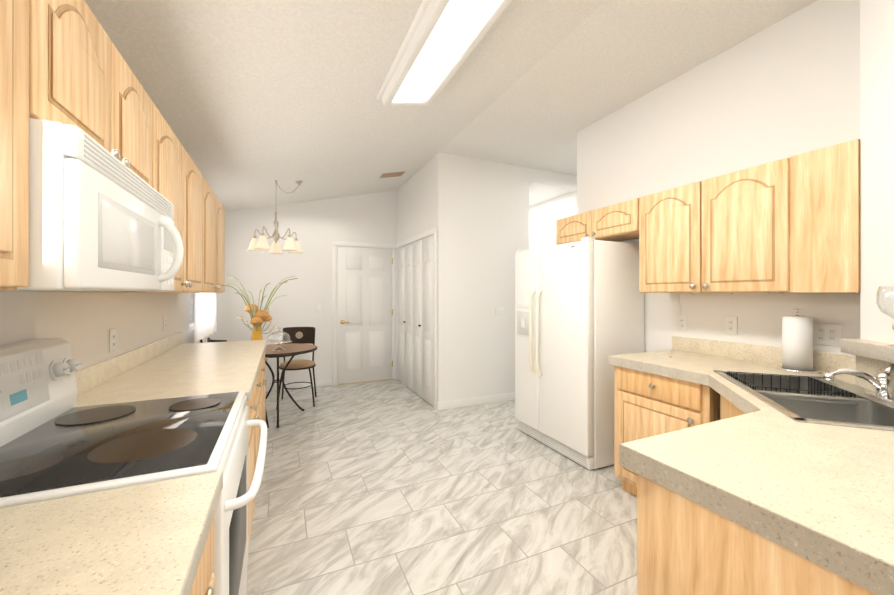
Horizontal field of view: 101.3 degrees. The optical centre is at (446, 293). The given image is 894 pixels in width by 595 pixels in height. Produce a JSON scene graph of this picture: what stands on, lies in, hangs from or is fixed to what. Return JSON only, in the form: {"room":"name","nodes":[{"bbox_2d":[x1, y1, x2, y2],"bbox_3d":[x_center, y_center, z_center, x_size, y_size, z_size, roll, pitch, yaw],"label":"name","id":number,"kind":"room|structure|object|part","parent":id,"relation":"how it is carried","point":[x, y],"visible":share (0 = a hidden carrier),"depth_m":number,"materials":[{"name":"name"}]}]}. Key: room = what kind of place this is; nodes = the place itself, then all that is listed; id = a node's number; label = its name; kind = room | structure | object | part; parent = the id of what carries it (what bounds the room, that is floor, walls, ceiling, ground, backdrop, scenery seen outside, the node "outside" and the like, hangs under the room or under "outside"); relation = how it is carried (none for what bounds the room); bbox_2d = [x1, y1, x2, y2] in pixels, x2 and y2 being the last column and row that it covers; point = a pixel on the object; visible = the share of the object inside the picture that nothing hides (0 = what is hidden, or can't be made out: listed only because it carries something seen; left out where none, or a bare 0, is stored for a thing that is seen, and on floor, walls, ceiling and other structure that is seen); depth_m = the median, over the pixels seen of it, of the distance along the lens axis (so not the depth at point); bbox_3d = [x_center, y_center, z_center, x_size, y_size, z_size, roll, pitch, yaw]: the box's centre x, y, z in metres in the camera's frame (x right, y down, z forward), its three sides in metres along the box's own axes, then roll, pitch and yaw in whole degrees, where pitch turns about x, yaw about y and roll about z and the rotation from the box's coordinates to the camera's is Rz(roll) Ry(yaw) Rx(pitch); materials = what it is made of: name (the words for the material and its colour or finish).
{"room":"kitchen","nodes":[
{"label":"kitchen","id":0,"kind":"room"},
{"bbox_2d":[0,291,215,368],"bbox_3d":[-1.452,-0.311,1.149,0.120,3.300,8.120,0,0,-24],"label":"wall","id":1,"kind":"structure","parent":0,"point":[82,323],"depth_m":1.69,"materials":[{"name":"white paint"}]},
{"bbox_2d":[0,0,47,291],"bbox_3d":[-0.809,-0.383,0.275,0.334,0.755,0.878,0,0,-24],"label":"upper cabinet","id":2,"kind":"object","parent":1,"relation":"attached to","point":[23,23],"depth_m":0.71,"materials":[{"name":"brown wood"}]},
{"bbox_2d":[48,0,159,192],"bbox_3d":[-1.145,-0.560,1.024,0.334,0.400,0.764,0,0,-24],"label":"upper cabinet","id":3,"kind":"object","parent":1,"relation":"attached to","point":[63,62],"depth_m":1.00,"materials":[{"name":"brown wood"}]},
{"bbox_2d":[0,118,183,291],"bbox_3d":[-1.083,-0.183,1.052,0.469,0.350,0.756,0,0,-24],"label":"microwave","id":4,"kind":"object","parent":3,"relation":"attached to","point":[100,217],"visible":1,"depth_m":0.82,"materials":[{"name":"white plastic"},{"name":"glass"}]},
{"bbox_2d":[109,329,115,352],"bbox_3d":[-1.704,0.240,1.869,0.008,0.115,0.072,0,0,-24],"label":"electrical outlet","id":5,"kind":"object","parent":1,"relation":"attached to","point":[112,340],"visible":1,"depth_m":1.86,"materials":[{"name":"white plastic"}]},
{"bbox_2d":[48,113,207,292],"bbox_3d":[-1.502,-0.382,1.819,0.334,0.755,0.978,0,0,-24],"label":"upper cabinet","id":6,"kind":"object","parent":1,"relation":"attached to","point":[182,183],"depth_m":1.94,"materials":[{"name":"brown wood"}]},
{"bbox_2d":[163,315,166,331],"bbox_3d":[-2.076,0.220,2.699,0.008,0.115,0.072,0,0,-24],"label":"electrical outlet","id":7,"kind":"object","parent":1,"relation":"attached to","point":[165,323],"visible":0.98,"depth_m":2.69,"materials":[{"name":"white plastic"}]},
{"bbox_2d":[189,294,193,335],"bbox_3d":[-2.658,-0.194,3.885,0.120,1.170,1.120,0,0,-24],"label":"window","id":8,"kind":"structure","parent":1,"relation":"in","point":[191,326],"depth_m":3.69,"materials":[{"name":"white"}]},
{"bbox_2d":[194,293,215,342],"bbox_3d":[-2.576,-0.219,3.922,0.032,1.359,1.340,0,0,-24],"label":"window curtain","id":9,"kind":"object","parent":1,"relation":"hanging from","point":[204,314],"visible":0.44,"depth_m":3.88,"materials":[{"name":"fabric"}]},
{"bbox_2d":[208,184,224,292],"bbox_3d":[-1.902,-0.382,2.712,0.334,0.755,0.980,0,0,-24],"label":"upper cabinet","id":10,"kind":"object","parent":1,"relation":"attached to","point":[216,211],"depth_m":2.78,"materials":[{"name":"brown wood"}]},
{"bbox_2d":[216,190,396,384],"bbox_3d":[-1.926,-0.308,5.321,2.430,3.300,0.120,0,0,-24],"label":"wall","id":11,"kind":"structure","parent":0,"point":[318,227],"depth_m":5.17,"materials":[{"name":"white paint"}]},
{"bbox_2d":[266,379,331,391],"bbox_3d":[-2.331,1.297,5.063,1.419,0.090,0.014,0,0,-24],"label":"baseboard","id":12,"kind":"structure","parent":11,"relation":"attached to","point":[328,382],"depth_m":5.19,"materials":[{"name":"white wood"}]},
{"bbox_2d":[332,241,395,384],"bbox_3d":[-1.219,0.284,5.518,0.973,2.115,0.096,0,0,-24],"label":"door","id":13,"kind":"structure","parent":11,"relation":"attached to","point":[363,314],"depth_m":5.53,"materials":[{"name":"white wood"}]},
{"bbox_2d":[84,0,605,210],"bbox_3d":[-0.323,-1.376,1.602,2.550,0.699,8.220,0,0,-24],"label":"ceiling","id":14,"kind":"structure","parent":0,"point":[253,100],"depth_m":2.26,"materials":[{"name":"paint"}]},
{"bbox_2d":[246,180,302,253],"bbox_3d":[-1.849,-0.879,3.962,0.575,0.852,0.557,0,0,-24],"label":"pendant chandelier","id":15,"kind":"object","parent":14,"relation":"hanging from","point":[261,244],"visible":1,"depth_m":3.91,"materials":[{"name":"white glass"}]},
{"bbox_2d":[380,171,404,177],"bbox_3d":[-0.713,-1.541,4.759,0.294,0.075,0.180,0,0,-24],"label":"ceiling vent","id":16,"kind":"object","parent":14,"relation":"in","point":[394,174],"visible":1,"depth_m":4.73,"materials":[{"name":"beige metal"}]},
{"bbox_2d":[377,0,511,105],"bbox_3d":[0.180,-1.401,1.575,0.412,0.164,2.410,0,0,-24],"label":"ceiling light fixture","id":17,"kind":"object","parent":14,"relation":"attached to","point":[442,39],"visible":1,"depth_m":2.02,"materials":[{"name":"white plastic"}]},
{"bbox_2d":[247,379,636,594],"bbox_3d":[1.545,1.370,2.920,7.200,0.060,9.100,0,0,-24],"label":"floor","id":18,"kind":"structure","parent":0,"point":[391,487],"depth_m":2.30,"materials":[{"name":"tile"}]},
{"bbox_2d":[0,338,266,594],"bbox_3d":[-0.959,0.749,1.107,0.740,1.180,0.756,0,0,-24],"label":"stove","id":19,"kind":"object","parent":18,"relation":"on","point":[56,442],"visible":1,"depth_m":1.04,"materials":[{"name":"black glass"},{"name":"white enamelled metal"},{"name":"white plastic"}]},
{"bbox_2d":[188,488,221,594],"bbox_3d":[-0.659,0.901,0.330,0.654,0.875,0.897,0,0,-24],"label":"base cabinet","id":20,"kind":"object","parent":18,"relation":"on","point":[203,584],"depth_m":0.75,"materials":[{"name":"brown wood"}]},
{"bbox_2d":[0,471,222,594],"bbox_3d":[-0.278,0.443,-0.507,0.663,0.040,2.737,0,0,-24],"label":"countertop","id":21,"kind":"structure","parent":20,"relation":"on","point":[148,538],"depth_m":0.63,"materials":[{"name":"beige stone"}]},
{"bbox_2d":[200,338,268,427],"bbox_3d":[-2.069,0.880,3.572,0.420,0.909,0.465,0,0,35],"label":"chair","id":22,"kind":"object","parent":18,"relation":"on","point":[210,340],"visible":0.19,"depth_m":3.44,"materials":[{"name":"grey metal"}]},
{"bbox_2d":[246,360,263,551],"bbox_3d":[-1.356,0.902,1.883,0.654,0.875,0.975,0,0,-24],"label":"base cabinet","id":23,"kind":"object","parent":18,"relation":"on","point":[255,402],"depth_m":1.99,"materials":[{"name":"brown wood"}]},
{"bbox_2d":[76,340,266,406],"bbox_3d":[-1.552,0.444,2.333,0.663,0.040,1.957,0,0,-24],"label":"countertop","id":24,"kind":"structure","parent":23,"relation":"on","point":[183,370],"depth_m":1.89,"materials":[{"name":"beige stone"}]},
{"bbox_2d":[225,275,297,339],"bbox_3d":[-2.044,0.194,4.035,0.386,0.787,0.674,0,0,44],"label":"vase","id":25,"kind":"object","parent":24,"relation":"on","point":[260,317],"visible":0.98,"depth_m":3.97,"materials":[{"name":"orange ceramic"}]},
{"bbox_2d":[264,348,267,421],"bbox_3d":[-1.756,0.902,2.776,0.654,0.875,0.982,0,0,-24],"label":"base cabinet","id":26,"kind":"object","parent":18,"relation":"on","point":[265,380],"depth_m":3.12,"materials":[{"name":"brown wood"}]},
{"bbox_2d":[265,343,316,427],"bbox_3d":[-1.814,0.966,3.934,0.800,0.754,0.800,0,0,-24],"label":"table","id":27,"kind":"object","parent":18,"relation":"on","point":[292,349],"visible":0.79,"depth_m":3.92,"materials":[{"name":"brown wood"}]},
{"bbox_2d":[267,327,291,350],"bbox_3d":[-1.744,0.468,3.802,0.256,0.238,0.256,0,0,-24],"label":"cake dome","id":28,"kind":"object","parent":27,"relation":"on","point":[278,342],"visible":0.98,"depth_m":3.78,"materials":[{"name":"clear glass"}]},
{"bbox_3d":[-1.744,0.424,3.802,0.216,0.149,0.216,0,0,-24],"label":"glass","id":29,"kind":"part","parent":28,"relation":"part of","materials":[{"name":"clear glass"}]},
{"bbox_2d":[276,327,316,409],"bbox_3d":[-1.823,0.881,4.470,0.420,0.909,0.465,0,0,-17],"label":"chair","id":30,"kind":"object","parent":18,"relation":"on","point":[302,335],"visible":0.81,"depth_m":4.61,"materials":[{"name":"dark iron"},{"name":"tan fabric"}]},
{"bbox_2d":[397,152,528,401],"bbox_3d":[0.110,-0.308,5.302,1.270,3.300,1.820,0,0,-24],"label":"wall block","id":31,"kind":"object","parent":18,"relation":"on","point":[474,212],"visible":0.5,"depth_m":4.44,"materials":[{"name":"white paint"}]},
{"bbox_2d":[396,227,435,408],"bbox_3d":[-0.474,0.284,4.985,0.052,2.115,1.600,0,0,-24],"label":"closet door","id":32,"kind":"structure","parent":31,"relation":"attached to","point":[416,317],"depth_m":4.79,"materials":[{"name":"white wood"}]},
{"bbox_2d":[495,307,503,315],"bbox_3d":[0.654,0.221,4.541,0.118,0.115,0.012,0,0,-24],"label":"light switch","id":33,"kind":"object","parent":31,"relation":"attached to","point":[499,311],"visible":1,"depth_m":4.54,"materials":[{"name":"white plastic"}]},
{"bbox_2d":[436,392,514,409],"bbox_3d":[0.479,1.296,4.465,1.282,0.090,0.017,0,0,-24],"label":"baseboard","id":34,"kind":"structure","parent":18,"relation":"on","point":[468,401],"depth_m":4.39,"materials":[{"name":"white wood"}]},
{"bbox_2d":[515,237,644,469],"bbox_3d":[1.107,0.452,3.278,0.682,1.753,0.950,0,0,-24],"label":"fridge","id":35,"kind":"object","parent":18,"relation":"on","point":[579,312],"visible":1,"depth_m":2.92,"materials":[{"name":"white metal"}]},
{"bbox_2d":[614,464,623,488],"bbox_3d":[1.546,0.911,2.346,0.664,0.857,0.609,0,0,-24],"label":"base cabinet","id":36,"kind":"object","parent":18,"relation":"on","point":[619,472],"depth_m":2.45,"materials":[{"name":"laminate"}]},
{"bbox_2d":[624,468,867,594],"bbox_3d":[0.808,0.910,0.821,0.373,0.857,0.608,0,0,-24],"label":"base cabinet","id":37,"kind":"object","parent":18,"relation":"on","point":[683,549],"depth_m":0.85,"materials":[{"name":"laminate"}]},
{"bbox_2d":[608,348,893,594],"bbox_3d":[1.230,0.452,1.618,1.838,0.058,1.719,0,0,-24],"label":"countertop","id":38,"kind":"structure","parent":37,"relation":"on","point":[823,494],"depth_m":0.93,"materials":[{"name":"beige stone"}]},
{"bbox_2d":[777,309,818,373],"bbox_3d":[1.932,0.254,2.021,0.170,0.338,0.170,0,0,-24],"label":"paper towel","id":39,"kind":"object","parent":38,"relation":"on","point":[797,343],"visible":1,"depth_m":1.98,"materials":[{"name":"paper"},{"name":"chrome"}]},
{"bbox_2d":[714,364,893,430],"bbox_3d":[1.533,0.443,1.510,0.946,0.336,0.946,0,0,-24],"label":"sink","id":40,"kind":"object","parent":38,"relation":"in","point":[828,403],"depth_m":1.51,"materials":[{"name":"silver metal"}]},
{"bbox_2d":[840,338,893,391],"bbox_3d":[1.689,0.314,1.255,0.070,0.212,0.920,0,0,21],"label":"ledge shelf","id":41,"kind":"object","parent":38,"relation":"on","point":[873,358],"visible":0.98,"depth_m":1.57,"materials":[{"name":"stone"}]},
{"bbox_2d":[876,286,893,346],"bbox_3d":[1.758,0.089,1.433,0.104,0.235,0.102,0,0,-24],"label":"wine glass","id":42,"kind":"object","parent":41,"relation":"on","point":[879,306],"visible":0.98,"depth_m":1.46,"materials":[{"name":"clear glass"}]},
{"bbox_2d":[692,368,891,395],"bbox_3d":[1.572,0.516,1.711,0.491,0.190,0.491,0,0,-24],"label":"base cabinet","id":43,"kind":"object","parent":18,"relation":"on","point":[742,377],"depth_m":1.85,"materials":[{"name":"stone"}]},
{"bbox_2d":[716,380,893,439],"bbox_3d":[1.432,0.516,1.344,0.506,0.190,0.506,0,0,-24],"label":"sink","id":44,"kind":"object","parent":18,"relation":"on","point":[870,415],"depth_m":1.48,"materials":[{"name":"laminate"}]},
{"bbox_2d":[529,186,569,206],"bbox_3d":[1.121,-1.558,5.822,1.000,0.100,1.700,0,0,-24],"label":"ceiling","id":45,"kind":"structure","parent":0,"point":[537,195],"depth_m":5.58,"materials":[{"name":"white paint"}]},
{"bbox_2d":[529,168,576,191],"bbox_3d":[1.493,-1.698,4.992,1.000,0.520,0.120,0,0,-24],"label":"wall","id":46,"kind":"structure","parent":0,"point":[551,180],"depth_m":4.90,"materials":[{"name":"white paint"}]},
{"bbox_2d":[529,192,576,249],"bbox_3d":[1.944,-0.307,6.552,1.100,3.300,2.600,0,0,-24],"label":"wall","id":47,"kind":"structure","parent":0,"point":[544,216],"depth_m":5.90,"materials":[{"name":"white paint"}]},
{"bbox_2d":[439,0,816,175],"bbox_3d":[3.236,-1.676,2.267,4.490,0.100,6.520,0,0,-24],"label":"ceiling","id":48,"kind":"structure","parent":0,"point":[605,59],"depth_m":2.66,"materials":[{"name":"paint"}]},
{"bbox_2d":[577,0,859,354],"bbox_3d":[1.789,-0.310,2.768,0.120,3.300,2.080,0,0,-24],"label":"wall","id":49,"kind":"structure","parent":0,"point":[788,86],"depth_m":2.37,"materials":[{"name":"white paint"}]},
{"bbox_2d":[556,212,587,244],"bbox_3d":[1.273,-0.582,3.351,0.339,0.245,0.443,0,0,-24],"label":"upper cabinet","id":50,"kind":"object","parent":49,"relation":"attached to","point":[573,228],"depth_m":3.28,"materials":[{"name":"brown wood"}]},
{"bbox_2d":[588,199,635,241],"bbox_3d":[1.456,-0.582,2.945,0.339,0.245,0.447,0,0,-24],"label":"upper cabinet","id":51,"kind":"object","parent":49,"relation":"attached to","point":[615,222],"depth_m":2.90,"materials":[{"name":"brown wood"}]},
{"bbox_2d":[677,315,686,330],"bbox_3d":[1.742,0.220,2.713,0.008,0.115,0.072,0,0,-24],"label":"electrical outlet","id":52,"kind":"object","parent":49,"relation":"attached to","point":[682,324],"visible":1,"depth_m":2.71,"materials":[{"name":"white plastic"}]},
{"bbox_2d":[636,160,779,294],"bbox_3d":[1.724,-0.355,2.347,0.339,0.700,0.865,0,0,-24],"label":"upper cabinet","id":53,"kind":"object","parent":49,"relation":"attached to","point":[719,234],"depth_m":2.20,"materials":[{"name":"brown wood"}]},
{"bbox_2d":[725,316,737,333],"bbox_3d":[1.875,0.210,2.417,0.008,0.115,0.072,0,0,-24],"label":"electrical outlet","id":54,"kind":"object","parent":49,"relation":"attached to","point":[731,325],"visible":1,"depth_m":2.41,"materials":[{"name":"white plastic"}]},
{"bbox_2d":[672,336,887,379],"bbox_3d":[1.929,0.372,2.283,0.018,0.105,1.077,0,0,-24],"label":"backsplash","id":55,"kind":"structure","parent":49,"relation":"attached to","point":[822,361],"depth_m":2.25,"materials":[{"name":"beige stone"}]},
{"bbox_2d":[780,139,859,294],"bbox_3d":[1.952,-0.355,1.839,0.339,0.700,0.247,0,0,-24],"label":"upper cabinet","id":56,"kind":"object","parent":49,"relation":"attached to","point":[791,224],"depth_m":1.78,"materials":[{"name":"brown wood"}]},
{"bbox_2d":[813,323,841,346],"bbox_3d":[2.066,0.225,1.992,0.008,0.115,0.118,0,0,-24],"label":"electrical outlet","id":57,"kind":"object","parent":49,"relation":"attached to","point":[828,334],"visible":0.83,"depth_m":1.99,"materials":[{"name":"white plastic"}]},
{"bbox_2d":[860,0,893,344],"bbox_3d":[1.932,-0.311,1.289,1.070,3.300,0.735,0,0,-24],"label":"wall","id":58,"kind":"structure","parent":0,"point":[876,144],"depth_m":1.58,"materials":[{"name":"white paint"}]}
]}

